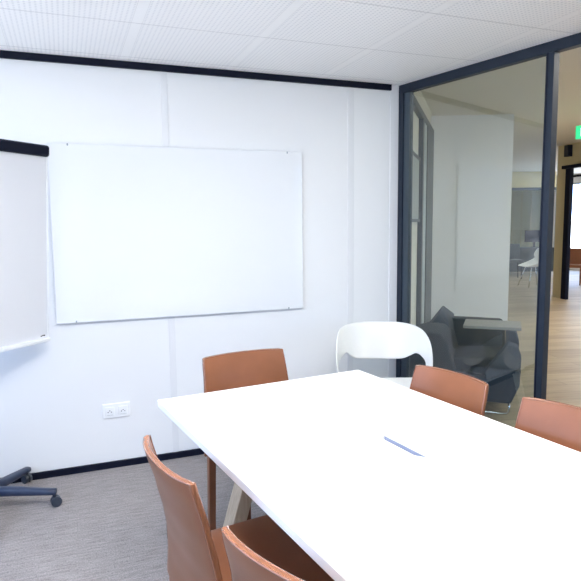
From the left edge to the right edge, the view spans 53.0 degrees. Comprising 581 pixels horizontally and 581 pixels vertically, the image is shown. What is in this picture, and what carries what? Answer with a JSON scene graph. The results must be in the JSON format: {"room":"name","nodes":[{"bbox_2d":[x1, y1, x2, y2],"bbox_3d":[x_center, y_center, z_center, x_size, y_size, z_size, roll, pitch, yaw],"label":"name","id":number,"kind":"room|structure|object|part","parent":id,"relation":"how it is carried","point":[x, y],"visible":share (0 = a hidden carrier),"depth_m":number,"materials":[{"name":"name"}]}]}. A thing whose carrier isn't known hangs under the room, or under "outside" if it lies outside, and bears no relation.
{"room":"meeting room","nodes":[
{"label":"meeting room","id":0,"kind":"room"},
{"bbox_2d":[0,58,389,477],"bbox_3d":[-1.135,-0.115,3.401,4.026,2.360,0.100,-3,7,-21],"label":"wall","id":1,"kind":"structure","parent":0,"point":[53,393],"depth_m":3.52,"materials":[{"name":"white paint"}]},
{"bbox_2d":[11,448,203,483],"bbox_3d":[-1.095,1.044,3.482,3.843,0.038,0.018,-3,7,-21],"label":"baseboard","id":2,"kind":"structure","parent":1,"relation":"attached to","point":[193,452],"depth_m":3.48,"materials":[{"name":"black"}]},
{"bbox_2d":[102,402,129,418],"bbox_3d":[-1.036,0.713,3.469,0.158,0.087,0.014,-3,7,-21],"label":"power outlet","id":3,"kind":"object","parent":1,"relation":"attached to","point":[122,409],"visible":1,"depth_m":3.47,"materials":[{"name":"white plastic"}]},
{"bbox_2d":[160,72,178,451],"bbox_3d":[-0.725,-0.131,3.505,0.038,2.285,0.006,-3,7,-21],"label":"trim","id":4,"kind":"structure","parent":1,"relation":"attached to","point":[163,75],"depth_m":3.54,"materials":[{"name":"white"}]},
{"bbox_2d":[47,143,302,323],"bbox_3d":[-0.625,-0.346,3.504,1.500,1.000,0.027,-3,7,-21],"label":"whiteboard","id":5,"kind":"object","parent":1,"relation":"attached to","point":[139,232],"visible":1,"depth_m":3.46,"materials":[{"name":"white glass"}]},
{"bbox_2d":[0,50,391,90],"bbox_3d":[-1.119,-1.264,3.220,3.843,0.038,0.020,-3,7,-21],"label":"trim","id":6,"kind":"structure","parent":1,"relation":"attached to","point":[4,54],"depth_m":3.40,"materials":[{"name":"black metal"}]},
{"bbox_2d":[347,87,353,370],"bbox_3d":[0.406,-0.191,3.938,0.044,2.285,0.006,-3,7,-21],"label":"trim","id":7,"kind":"structure","parent":1,"relation":"attached to","point":[350,89],"depth_m":3.90,"materials":[{"name":"white paint"}]},
{"bbox_2d":[388,85,398,377],"bbox_3d":[0.712,-0.208,4.055,0.064,2.360,0.008,-3,7,-21],"label":"trim","id":8,"kind":"structure","parent":1,"relation":"attached to","point":[394,93],"depth_m":4.01,"materials":[{"name":"white"}]},
{"bbox_2d":[0,0,580,85],"bbox_3d":[0.438,-1.080,0.835,5.221,0.100,5.800,-3,7,-21],"label":"ceiling","id":9,"kind":"structure","parent":0,"point":[394,42],"depth_m":2.81,"materials":[{"name":"tile"}]},
{"bbox_2d":[0,269,580,580],"bbox_3d":[3.195,0.422,9.136,16.150,0.080,21.500,-3,7,-21],"label":"floor","id":10,"kind":"structure","parent":0,"point":[108,524],"depth_m":3.02,"materials":[{"name":"carpet"}]},
{"bbox_2d":[0,139,61,506],"bbox_3d":[-1.527,0.202,2.866,0.720,1.859,0.665,-3,7,-21],"label":"flipchart","id":11,"kind":"object","parent":10,"relation":"on","point":[24,305],"visible":1,"depth_m":2.98,"materials":[{"name":"white metal"}]},
{"bbox_3d":[-1.511,1.010,3.146,0.052,0.061,0.305,1,7,10],"label":"leg","id":12,"kind":"part","parent":11,"relation":"part of","materials":[{"name":"blue plastic"}]},
{"bbox_2d":[0,337,50,351],"bbox_3d":[-1.470,0.300,2.871,0.045,0.021,0.696,2,7,25],"label":"tray","id":13,"kind":"object","parent":11,"relation":"on","point":[15,344],"depth_m":3.02,"materials":[{"name":"white"}]},
{"bbox_3d":[-1.363,1.026,2.992,0.305,0.061,0.052,-1,6,-8],"label":"leg","id":14,"kind":"part","parent":11,"relation":"part of","materials":[{"name":"blue plastic"}]},
{"bbox_2d":[143,435,333,580],"bbox_3d":[-0.138,0.838,1.718,0.522,0.823,0.436,-4,7,-29],"label":"leather chair","id":15,"kind":"object","parent":10,"relation":"on","point":[196,552],"visible":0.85,"depth_m":1.62,"materials":[{"name":"brown"}]},
{"bbox_3d":[-0.315,0.668,1.598,0.112,0.452,0.434,-4,7,-29],"label":"backrest","id":16,"kind":"part","parent":15,"relation":"part of","materials":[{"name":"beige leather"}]},
{"bbox_3d":[-0.089,0.818,1.743,0.404,0.073,0.436,-4,7,-29],"label":"seat","id":17,"kind":"part","parent":15,"relation":"part of","materials":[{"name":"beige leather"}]},
{"bbox_2d":[202,348,288,529],"bbox_3d":[-0.117,0.730,2.676,0.477,0.823,0.522,-4,7,-28],"label":"leather chair","id":18,"kind":"object","parent":10,"relation":"on","point":[239,369],"visible":0.28,"depth_m":2.81,"materials":[{"name":"brown leather"}]},
{"bbox_3d":[-0.369,0.939,2.735,0.035,0.400,0.051,-4,7,-28],"label":"leg","id":19,"kind":"part","parent":18,"relation":"part of","materials":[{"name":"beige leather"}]},
{"bbox_3d":[-0.215,0.528,2.832,0.475,0.452,0.112,-4,7,-28],"label":"backrest","id":20,"kind":"part","parent":18,"relation":"part of","materials":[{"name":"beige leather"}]},
{"bbox_3d":[-0.181,0.976,2.392,0.035,0.400,0.041,-4,7,-28],"label":"leg","id":21,"kind":"part","parent":18,"relation":"part of","materials":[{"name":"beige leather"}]},
{"bbox_2d":[221,526,303,580],"bbox_3d":[0.156,0.886,1.268,0.436,0.823,0.522,6,9,44],"label":"leather chair","id":22,"kind":"object","parent":10,"relation":"on","point":[245,564],"visible":1,"depth_m":1.11,"materials":[{"name":"brown"}]},
{"bbox_2d":[158,370,580,580],"bbox_3d":[0.382,0.875,1.737,0.985,0.735,2.050,-4,7,-28],"label":"meeting table","id":23,"kind":"object","parent":10,"relation":"on","point":[374,478],"visible":1,"depth_m":1.63,"materials":[{"name":"white laminate"}]},
{"bbox_3d":[-0.202,0.849,2.284,0.266,0.677,0.080,-4,7,-28],"label":"leg","id":24,"kind":"part","parent":23,"relation":"part of","materials":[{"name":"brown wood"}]},
{"bbox_2d":[336,321,432,388],"bbox_3d":[0.561,0.633,3.572,0.572,0.807,0.569,0,6,2],"label":"armchair","id":25,"kind":"object","parent":10,"relation":"on","point":[367,339],"visible":0.7,"depth_m":3.75,"materials":[{"name":"white plastic"}]},
{"bbox_2d":[410,365,488,415],"bbox_3d":[0.472,0.764,2.325,0.522,0.823,0.436,-5,8,-31],"label":"leather chair","id":26,"kind":"object","parent":10,"relation":"on","point":[467,392],"visible":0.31,"depth_m":2.40,"materials":[{"name":"brown leather"}]},
{"bbox_2d":[410,306,521,414],"bbox_3d":[1.364,0.530,4.745,0.938,0.727,0.720,2,7,20],"label":"lounge armchair","id":27,"kind":"object","parent":10,"relation":"on","point":[485,349],"visible":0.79,"depth_m":4.50,"materials":[{"name":"grey fabric"}]},
{"bbox_3d":[1.127,0.438,4.769,0.471,0.310,0.620,2,7,20],"label":"backrest","id":28,"kind":"part","parent":27,"relation":"part of","materials":[{"name":"grey fabric"}]},
{"bbox_2d":[454,346,501,374],"bbox_3d":[1.478,0.551,4.706,0.613,0.149,0.460,2,7,20],"label":"seat cushion","id":29,"kind":"object","parent":27,"relation":"on","point":[473,360],"depth_m":4.52,"materials":[{"name":"grey fabric"}]},
{"bbox_3d":[1.340,0.871,4.472,0.646,0.110,0.015,2,7,20],"label":"leg","id":30,"kind":"part","parent":27,"relation":"part of","materials":[{"name":"silver metal"}]},
{"bbox_3d":[1.757,0.456,4.902,0.304,0.284,0.140,2,7,20],"label":"armrest","id":31,"kind":"part","parent":27,"relation":"part of","materials":[{"name":"grey fabric"}]},
{"bbox_3d":[1.589,0.524,4.361,0.250,0.273,0.140,2,7,20],"label":"armrest","id":32,"kind":"part","parent":27,"relation":"part of","materials":[{"name":"grey fabric"}]},
{"bbox_3d":[1.697,0.374,4.685,0.028,0.244,0.162,4,8,36],"label":"tablet arm","id":33,"kind":"part","parent":27,"relation":"part of","materials":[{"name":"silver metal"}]},
{"bbox_2d":[509,244,523,278],"bbox_3d":[5.713,-0.754,15.058,0.480,0.881,0.480,0,7,9],"label":"chair","id":34,"kind":"object","parent":10,"relation":"on","point":[514,248],"visible":0.58,"depth_m":15.17,"materials":[{"name":"grey"}]},
{"bbox_3d":[5.742,-1.026,15.231,0.460,0.380,0.070,0,7,9],"label":"backrest","id":35,"kind":"part","parent":34,"relation":"part of","materials":[{"name":"grey"}]},
{"bbox_3d":[5.710,-0.767,15.037,0.480,0.070,0.440,0,7,9],"label":"seat","id":36,"kind":"part","parent":34,"relation":"part of","materials":[{"name":"grey"}]},
{"bbox_2d":[518,248,538,287],"bbox_3d":[5.471,-0.517,13.098,0.548,0.860,0.543,-1,6,-6],"label":"shell chair","id":37,"kind":"object","parent":10,"relation":"on","point":[533,262],"visible":0.58,"depth_m":13.26,"materials":[{"name":"white plastic"}]},
{"bbox_2d":[509,247,553,271],"bbox_3d":[6.343,-0.796,15.905,1.600,0.760,0.700,0,6,1],"label":"office desk","id":38,"kind":"object","parent":10,"relation":"on","point":[526,254],"visible":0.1,"depth_m":15.60,"materials":[{"name":"grey"}]},
{"bbox_2d":[524,230,539,246],"bbox_3d":[6.646,-1.412,15.889,0.520,0.460,0.160,0,6,1],"label":"monitor","id":39,"kind":"object","parent":38,"relation":"on","point":[530,235],"visible":0.61,"depth_m":15.87,"materials":[{"name":"black"}]},
{"bbox_2d":[515,397,580,451],"bbox_3d":[0.755,0.816,1.838,0.522,0.823,0.436,-5,8,-33],"label":"leather chair","id":40,"kind":"object","parent":10,"relation":"on","point":[559,423],"visible":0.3,"depth_m":1.99,"materials":[{"name":"brown leather"}]},
{"bbox_2d":[570,248,580,284],"bbox_3d":[6.516,-0.559,13.507,0.450,0.823,0.522,3,7,29],"label":"leather chair","id":41,"kind":"object","parent":10,"relation":"on","point":[575,253],"visible":0.42,"depth_m":13.59,"materials":[{"name":"brown leather"}]},
{"bbox_3d":[6.488,-0.570,13.456,0.450,0.073,0.404,3,7,29],"label":"seat","id":42,"kind":"part","parent":41,"relation":"part of","materials":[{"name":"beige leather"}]},
{"bbox_3d":[6.611,-0.763,13.662,0.448,0.452,0.112,3,7,29],"label":"backrest","id":43,"kind":"part","parent":41,"relation":"part of","materials":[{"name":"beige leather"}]},
{"bbox_2d":[411,91,430,325],"bbox_3d":[1.215,-0.677,5.987,0.100,2.850,3.520,2,7,18],"label":"wall","id":44,"kind":"structure","parent":0,"point":[419,96],"depth_m":6.09,"materials":[{"name":"white paint"}]},
{"bbox_2d":[412,151,420,221],"bbox_3d":[1.246,-1.023,5.841,0.028,0.670,0.780,2,7,18],"label":"window","id":45,"kind":"structure","parent":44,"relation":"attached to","point":[416,180],"depth_m":5.91,"materials":[{"name":"glass"}]},
{"bbox_2d":[413,95,433,325],"bbox_3d":[1.395,-0.588,6.298,0.050,2.600,2.600,2,7,18],"label":"window","id":46,"kind":"structure","parent":44,"relation":"in","point":[426,132],"depth_m":6.64,"materials":[{"name":"glass"}]},
{"bbox_3d":[1.408,-0.558,6.339,0.049,2.530,0.120,2,7,18],"label":"post","id":47,"kind":"part","parent":46,"relation":"part of","materials":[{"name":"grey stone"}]},
{"bbox_3d":[1.383,-1.845,6.156,0.049,0.070,2.600,2,7,18],"label":"rail","id":48,"kind":"part","parent":46,"relation":"part of","materials":[{"name":"grey metal"}]},
{"bbox_3d":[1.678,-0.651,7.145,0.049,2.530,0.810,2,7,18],"label":"post","id":49,"kind":"part","parent":46,"relation":"part of","materials":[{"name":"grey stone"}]},
{"bbox_2d":[431,114,513,320],"bbox_3d":[2.364,-0.979,8.558,1.262,2.850,1.400,0,6,3],"label":"wall","id":50,"kind":"structure","parent":0,"point":[472,172],"depth_m":7.84,"materials":[{"name":"white paint"}]},
{"bbox_2d":[421,47,580,173],"bbox_3d":[3.561,-2.520,8.959,15.300,0.100,21.500,-3,7,-21],"label":"ceiling","id":51,"kind":"structure","parent":0,"point":[518,90],"depth_m":6.82,"materials":[{"name":"white paint"}]},
{"bbox_2d":[575,126,580,138],"bbox_3d":[3.729,-2.080,7.205,0.360,0.385,0.047,3,7,27],"label":"exit sign","id":52,"kind":"object","parent":51,"relation":"hanging from","point":[578,128],"visible":1,"depth_m":7.27,"materials":[{"name":"green plastic"}]},
{"bbox_2d":[510,190,540,246],"bbox_3d":[7.563,-2.331,20.082,0.100,2.850,3.800,-3,7,-21],"label":"wall panels","id":53,"kind":"object","parent":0,"point":[536,194],"visible":0.14,"depth_m":19.37,"materials":[{"name":"grey"}]},
{"bbox_2d":[511,190,540,246],"bbox_3d":[7.647,-2.290,19.710,0.016,2.850,2.964,-3,7,-21],"label":"trim","id":54,"kind":"structure","parent":53,"relation":"attached to","point":[531,190],"depth_m":19.49,"materials":[{"name":"beige"}]},
{"bbox_2d":[512,171,556,187],"bbox_3d":[6.509,-3.122,16.481,1.950,0.450,0.100,0,6,2],"label":"lintel","id":55,"kind":"object","parent":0,"point":[519,179],"visible":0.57,"depth_m":16.43,"materials":[{"name":"beige paint"}]},
{"bbox_2d":[512,187,556,190],"bbox_3d":[6.522,-1.720,16.589,1.950,2.380,0.061,0,6,1],"label":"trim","id":56,"kind":"structure","parent":55,"relation":"attached to","point":[528,188],"depth_m":16.43,"materials":[{"name":"grey metal"}]},
{"bbox_2d":[552,142,580,297],"bbox_3d":[5.493,-1.102,9.369,0.120,2.850,3.646,-2,7,-12],"label":"wall","id":57,"kind":"structure","parent":0,"point":[562,161],"depth_m":10.98,"materials":[{"name":"beige paint"}]},
{"bbox_2d":[564,145,572,156],"bbox_3d":[5.066,-2.547,10.639,0.094,0.205,0.120,-2,7,-12],"label":"wall speaker","id":58,"kind":"object","parent":57,"relation":"attached to","point":[568,149],"visible":1,"depth_m":10.59,"materials":[{"name":"black plastic"}]},
{"bbox_2d":[564,146,567,155],"bbox_3d":[5.023,-2.544,10.630,0.005,0.178,0.100,-2,7,-12],"label":"grille","id":59,"kind":"object","parent":58,"relation":"attached to","point":[565,147],"depth_m":10.63,"materials":[{"name":"grey metal"}]},
{"bbox_2d":[560,163,580,299],"bbox_3d":[5.335,-0.936,9.656,0.121,2.460,2.550,-2,7,-12],"label":"door","id":60,"kind":"structure","parent":57,"relation":"in","point":[569,176],"depth_m":10.75,"materials":[{"name":"black metal"}]},
{"bbox_3d":[5.118,-1.032,10.792,0.070,2.400,0.130,-2,7,-12],"label":"post","id":61,"kind":"part","parent":60,"relation":"part of","materials":[{"name":"black metal"}]},
{"bbox_3d":[5.311,-2.128,9.519,0.096,0.060,2.550,-2,7,-12],"label":"rail","id":62,"kind":"part","parent":60,"relation":"part of","materials":[{"name":"black metal"}]},
{"bbox_2d":[552,174,580,269],"bbox_3d":[11.443,-1.247,10.116,0.100,2.850,17.700,-3,7,-21],"label":"wall","id":63,"kind":"structure","parent":0,"point":[575,179],"depth_m":18.14,"materials":[{"name":"white paint"}]},
{"bbox_2d":[554,182,580,240],"bbox_3d":[9.187,-1.828,15.916,0.060,2.450,5.000,-3,7,-21],"label":"window","id":64,"kind":"structure","parent":63,"relation":"in","point":[576,182],"depth_m":18.16,"materials":[{"name":"silver metal"}]},
{"bbox_3d":[2.306,-1.374,1.536,1.184,0.490,5.608,-3,7,-21],"label":"wall","id":65,"kind":"structure","parent":0,"visible":0},
{"bbox_2d":[396,32,580,398],"bbox_3d":[2.311,0.043,1.690,0.053,2.360,5.720,-5,8,-33],"label":"window","id":66,"kind":"structure","parent":65,"relation":"in","point":[551,50],"depth_m":3.19,"materials":[{"name":"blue metal"}]},
{"bbox_3d":[2.310,-1.101,1.547,0.050,0.056,5.684,-5,8,-33],"label":"rail","id":67,"kind":"part","parent":66,"relation":"part of","materials":[{"name":"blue metal"}]}
]}

